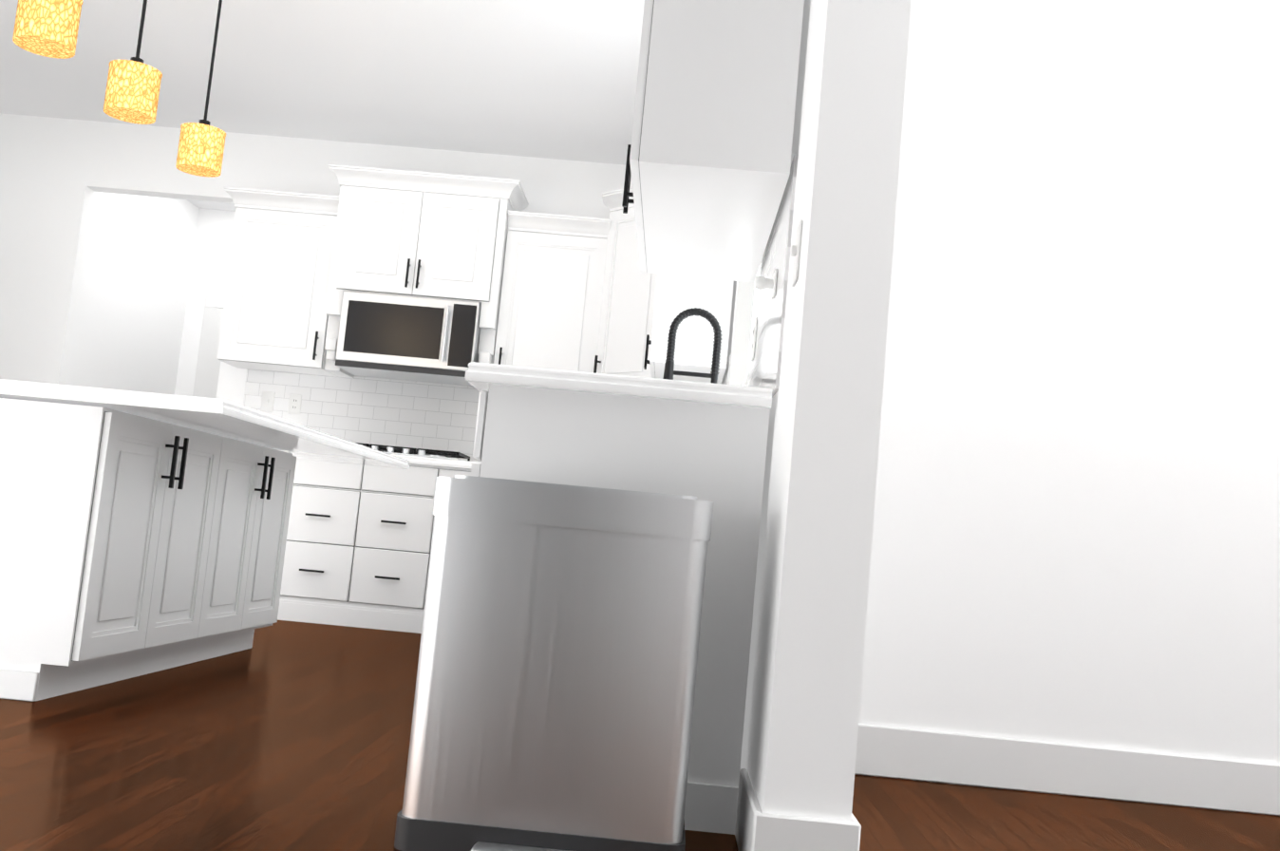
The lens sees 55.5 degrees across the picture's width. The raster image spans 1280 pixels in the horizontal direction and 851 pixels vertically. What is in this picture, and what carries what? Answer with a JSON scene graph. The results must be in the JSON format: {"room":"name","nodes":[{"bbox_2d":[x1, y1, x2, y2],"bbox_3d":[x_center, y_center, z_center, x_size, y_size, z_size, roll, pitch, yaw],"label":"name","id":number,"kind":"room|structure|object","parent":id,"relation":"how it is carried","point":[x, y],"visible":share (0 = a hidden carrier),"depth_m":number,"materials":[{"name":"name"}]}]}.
{"room":"kitchen","nodes":[
{"label":"kitchen","id":0,"kind":"room"},
{"bbox_2d":[68,191,201,395],"bbox_3d":[-3.553,-0.363,8.187,0.120,2.780,1.800,5,-6,2],"label":"wall","id":1,"kind":"structure","parent":0,"point":[156,272],"depth_m":8.29,"materials":[{"name":"white paint"}]},
{"bbox_2d":[192,295,1279,850],"bbox_3d":[-0.090,-0.096,4.266,7.070,2.130,9.410,5,-6,2],"label":"baseboard","id":2,"kind":"structure","parent":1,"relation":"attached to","point":[1076,770],"depth_m":3.29,"materials":[{"name":"white wood"}]},
{"bbox_2d":[174,208,235,395],"bbox_3d":[-2.425,-0.167,9.137,2.340,2.780,0.180,5,-6,2],"label":"wall","id":3,"kind":"structure","parent":0,"point":[212,250],"depth_m":9.17,"materials":[{"name":"white paint"}]},
{"bbox_2d":[203,307,223,397],"bbox_3d":[-2.851,0.156,8.965,0.852,2.016,0.121,5,-6,2],"label":"hall door","id":4,"kind":"structure","parent":3,"relation":"in","point":[212,377],"depth_m":9.06,"materials":[{"name":"white wood"}]},
{"bbox_2d":[0,112,632,405],"bbox_3d":[-1.952,-0.313,7.180,4.800,2.780,0.120,5,-6,2],"label":"wall","id":5,"kind":"structure","parent":0,"point":[56,174],"depth_m":7.24,"materials":[{"name":"white paint"}]},
{"bbox_2d":[216,194,341,376],"bbox_3d":[-2.020,-0.780,6.981,0.594,0.915,0.340,5,-6,2],"label":"upper cabinet","id":6,"kind":"object","parent":5,"relation":"attached to","point":[278,315],"depth_m":6.81,"materials":[{"name":"white wood"}]},
{"bbox_2d":[243,368,481,462],"bbox_3d":[-0.959,-0.008,7.063,2.730,0.505,0.007,5,-6,2],"label":"backsplash","id":7,"kind":"structure","parent":5,"relation":"attached to","point":[403,413],"depth_m":7.08,"materials":[{"name":"tile"}]},
{"bbox_2d":[260,391,275,412],"bbox_3d":[-2.171,-0.140,7.093,0.072,0.116,0.014,5,-6,2],"label":"light switch","id":8,"kind":"object","parent":7,"relation":"attached to","point":[268,401],"visible":1,"depth_m":7.09,"materials":[{"name":"white plastic"}]},
{"bbox_2d":[287,394,301,414],"bbox_3d":[-2.012,-0.125,7.092,0.072,0.116,0.007,5,-6,2],"label":"electrical outlet","id":9,"kind":"object","parent":7,"relation":"attached to","point":[294,404],"visible":1,"depth_m":7.09,"materials":[{"name":"white plastic"}]},
{"bbox_2d":[322,171,520,319],"bbox_3d":[-1.225,-1.007,6.945,0.941,0.635,0.420,5,-6,2],"label":"upper cabinet","id":10,"kind":"object","parent":5,"relation":"attached to","point":[425,238],"depth_m":6.74,"materials":[{"name":"white wood"}]},
{"bbox_2d":[335,290,481,386],"bbox_3d":[-1.274,-0.485,6.865,0.760,0.415,0.469,5,-6,2],"label":"microwave","id":11,"kind":"object","parent":10,"relation":"attached to","point":[411,338],"visible":0.88,"depth_m":6.68,"materials":[{"name":"silver metal"}]},
{"bbox_2d":[489,217,588,371],"bbox_3d":[-0.491,-0.644,6.933,0.575,0.915,0.340,5,-6,2],"label":"upper cabinet","id":12,"kind":"object","parent":5,"relation":"attached to","point":[568,292],"depth_m":6.77,"materials":[{"name":"white wood"}]},
{"bbox_2d":[577,186,653,376],"bbox_3d":[0.104,-0.686,6.735,0.738,1.069,0.739,5,-6,2],"label":"upper cabinet","id":13,"kind":"object","parent":5,"relation":"attached to","point":[615,307],"depth_m":6.70,"materials":[{"name":"white wood"}]},
{"bbox_2d":[0,0,644,211],"bbox_3d":[-0.244,-1.851,4.469,8.100,0.060,9.700,5,-6,2],"label":"ceiling","id":14,"kind":"structure","parent":0,"point":[552,79],"depth_m":6.10,"materials":[{"name":"white paint"}]},
{"bbox_2d":[12,0,82,58],"bbox_3d":[-1.768,-1.584,3.733,0.176,0.881,0.176,5,-6,2],"label":"pendant light","id":15,"kind":"object","parent":14,"relation":"hanging from","point":[47,28],"visible":1,"depth_m":3.64,"materials":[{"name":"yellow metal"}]},
{"bbox_2d":[103,0,162,124],"bbox_3d":[-1.754,-1.526,4.321,0.176,0.881,0.176,5,-6,2],"label":"pendant light","id":16,"kind":"object","parent":14,"relation":"hanging from","point":[133,87],"visible":1,"depth_m":4.22,"materials":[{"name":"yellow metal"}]},
{"bbox_2d":[175,0,225,177],"bbox_3d":[-1.740,-1.464,4.947,0.176,0.881,0.176,5,-6,2],"label":"pendant light","id":17,"kind":"object","parent":14,"relation":"hanging from","point":[201,142],"visible":1,"depth_m":4.86,"materials":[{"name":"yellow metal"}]},
{"bbox_2d":[0,620,1279,850],"bbox_3d":[-0.504,0.964,4.196,8.100,0.060,9.700,5,-6,2],"label":"floor","id":18,"kind":"structure","parent":0,"point":[285,736],"depth_m":2.85,"materials":[{"name":"brown wood"}]},
{"bbox_2d":[0,397,311,701],"bbox_3d":[-1.778,0.407,4.160,0.691,0.805,1.726,5,-6,2],"label":"kitchen island","id":19,"kind":"object","parent":18,"relation":"on","point":[142,533],"depth_m":3.54,"materials":[{"name":"white wood"}]},
{"bbox_2d":[0,378,409,469],"bbox_3d":[-1.642,0.015,4.442,1.114,0.040,2.354,5,-6,2],"label":"island countertop","id":20,"kind":"structure","parent":19,"relation":"on","point":[220,415],"depth_m":3.48,"materials":[{"name":"white stone"}]},
{"bbox_2d":[277,458,364,625],"bbox_3d":[-1.721,0.623,6.699,0.462,0.876,0.617,5,-6,2],"label":"base cabinet","id":21,"kind":"object","parent":18,"relation":"on","point":[321,544],"depth_m":6.39,"materials":[{"name":"white wood"}]},
{"bbox_2d":[345,464,451,633],"bbox_3d":[-1.260,0.664,6.684,0.463,0.876,0.617,5,-6,2],"label":"base cabinet","id":22,"kind":"object","parent":18,"relation":"on","point":[357,550],"depth_m":6.38,"materials":[{"name":"white wood"}]},
{"bbox_2d":[451,468,463,477],"bbox_3d":[-0.838,0.701,6.671,0.509,0.876,0.617,5,-6,2],"label":"base cabinet","id":23,"kind":"object","parent":18,"relation":"on","point":[455,471],"depth_m":6.41,"materials":[{"name":"white wood"}]},
{"bbox_2d":[394,474,713,850],"bbox_3d":[-0.151,0.446,2.271,0.520,0.662,0.394,5,-6,2],"label":"trash can","id":24,"kind":"object","parent":18,"relation":"on","point":[555,695],"visible":1,"depth_m":2.15,"materials":[{"name":"grey metal"}]},
{"bbox_2d":[463,384,770,834],"bbox_3d":[-0.064,0.410,2.929,0.616,0.876,0.790,5,-6,2],"label":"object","id":25,"kind":"object","parent":18,"relation":"on","point":[716,453],"depth_m":2.56,"materials":[{"name":"white"}]},
{"bbox_2d":[390,361,772,468],"bbox_3d":[-1.042,0.039,4.802,2.748,0.040,4.474,5,-6,2],"label":"countertop","id":26,"kind":"structure","parent":25,"relation":"on","point":[478,373],"depth_m":2.55,"materials":[{"name":"white stone"}]},
{"bbox_2d":[356,442,470,461],"bbox_3d":[-1.335,0.151,6.728,0.760,0.052,0.490,5,-6,2],"label":"cooktop","id":27,"kind":"object","parent":26,"relation":"in","point":[422,452],"visible":0.5,"depth_m":6.58,"materials":[{"name":"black metal"}]},
{"bbox_2d":[662,307,722,383],"bbox_3d":[0.193,-0.172,4.494,0.219,0.545,0.095,5,-6,2],"label":"faucet","id":28,"kind":"object","parent":26,"relation":"on","point":[669,372],"visible":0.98,"depth_m":4.51,"materials":[{"name":"black metal"}]},
{"bbox_2d":[726,0,911,821],"bbox_3d":[0.500,-0.459,3.334,0.300,2.780,7.750,5,-6,2],"label":"wall","id":29,"kind":"structure","parent":0,"point":[800,723],"depth_m":2.15,"materials":[{"name":"white paint"}]},
{"bbox_2d":[645,273,734,383],"bbox_3d":[0.264,-0.673,5.918,0.340,0.915,0.999,5,-6,2],"label":"window","id":30,"kind":"structure","parent":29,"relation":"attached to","point":[672,294],"depth_m":5.40,"materials":[{"name":"white glass"}]},
{"bbox_2d":[621,0,804,282],"bbox_3d":[0.181,-0.976,3.146,0.384,0.970,1.188,5,-6,2],"label":"upper cabinet","id":31,"kind":"object","parent":29,"relation":"attached to","point":[708,160],"visible":1,"depth_m":2.60,"materials":[{"name":"white wood"}]},
{"bbox_2d":[721,153,797,397],"bbox_3d":[0.361,-0.106,4.792,0.007,0.505,4.485,5,-6,2],"label":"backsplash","id":32,"kind":"structure","parent":29,"relation":"attached to","point":[764,369],"depth_m":2.84,"materials":[{"name":"tile"}]},
{"bbox_2d":[751,317,757,361],"bbox_3d":[0.322,-0.243,3.442,0.007,0.116,0.072,5,-6,2],"label":"electrical outlet","id":33,"kind":"object","parent":32,"relation":"attached to","point":[754,339],"visible":1,"depth_m":3.41,"materials":[{"name":"white plastic"}]},
{"bbox_2d":[753,268,777,299],"bbox_3d":[0.288,-0.328,2.808,0.050,0.060,0.060,5,-6,2],"label":"hook","id":34,"kind":"object","parent":32,"relation":"attached to","point":[761,282],"visible":1,"depth_m":2.80,"materials":[{"name":"white metal"}]},
{"bbox_2d":[790,219,802,286],"bbox_3d":[0.299,-0.332,2.346,0.014,0.116,0.072,5,-6,2],"label":"light switch","id":35,"kind":"object","parent":29,"relation":"attached to","point":[796,251],"visible":0.98,"depth_m":2.32,"materials":[{"name":"white plastic"}]},
{"bbox_2d":[858,0,1279,764],"bbox_3d":[1.968,-0.311,3.471,2.940,2.780,0.120,5,-6,2],"label":"wall","id":36,"kind":"structure","parent":0,"point":[1075,537],"depth_m":3.39,"materials":[{"name":"white paint"}]}
]}

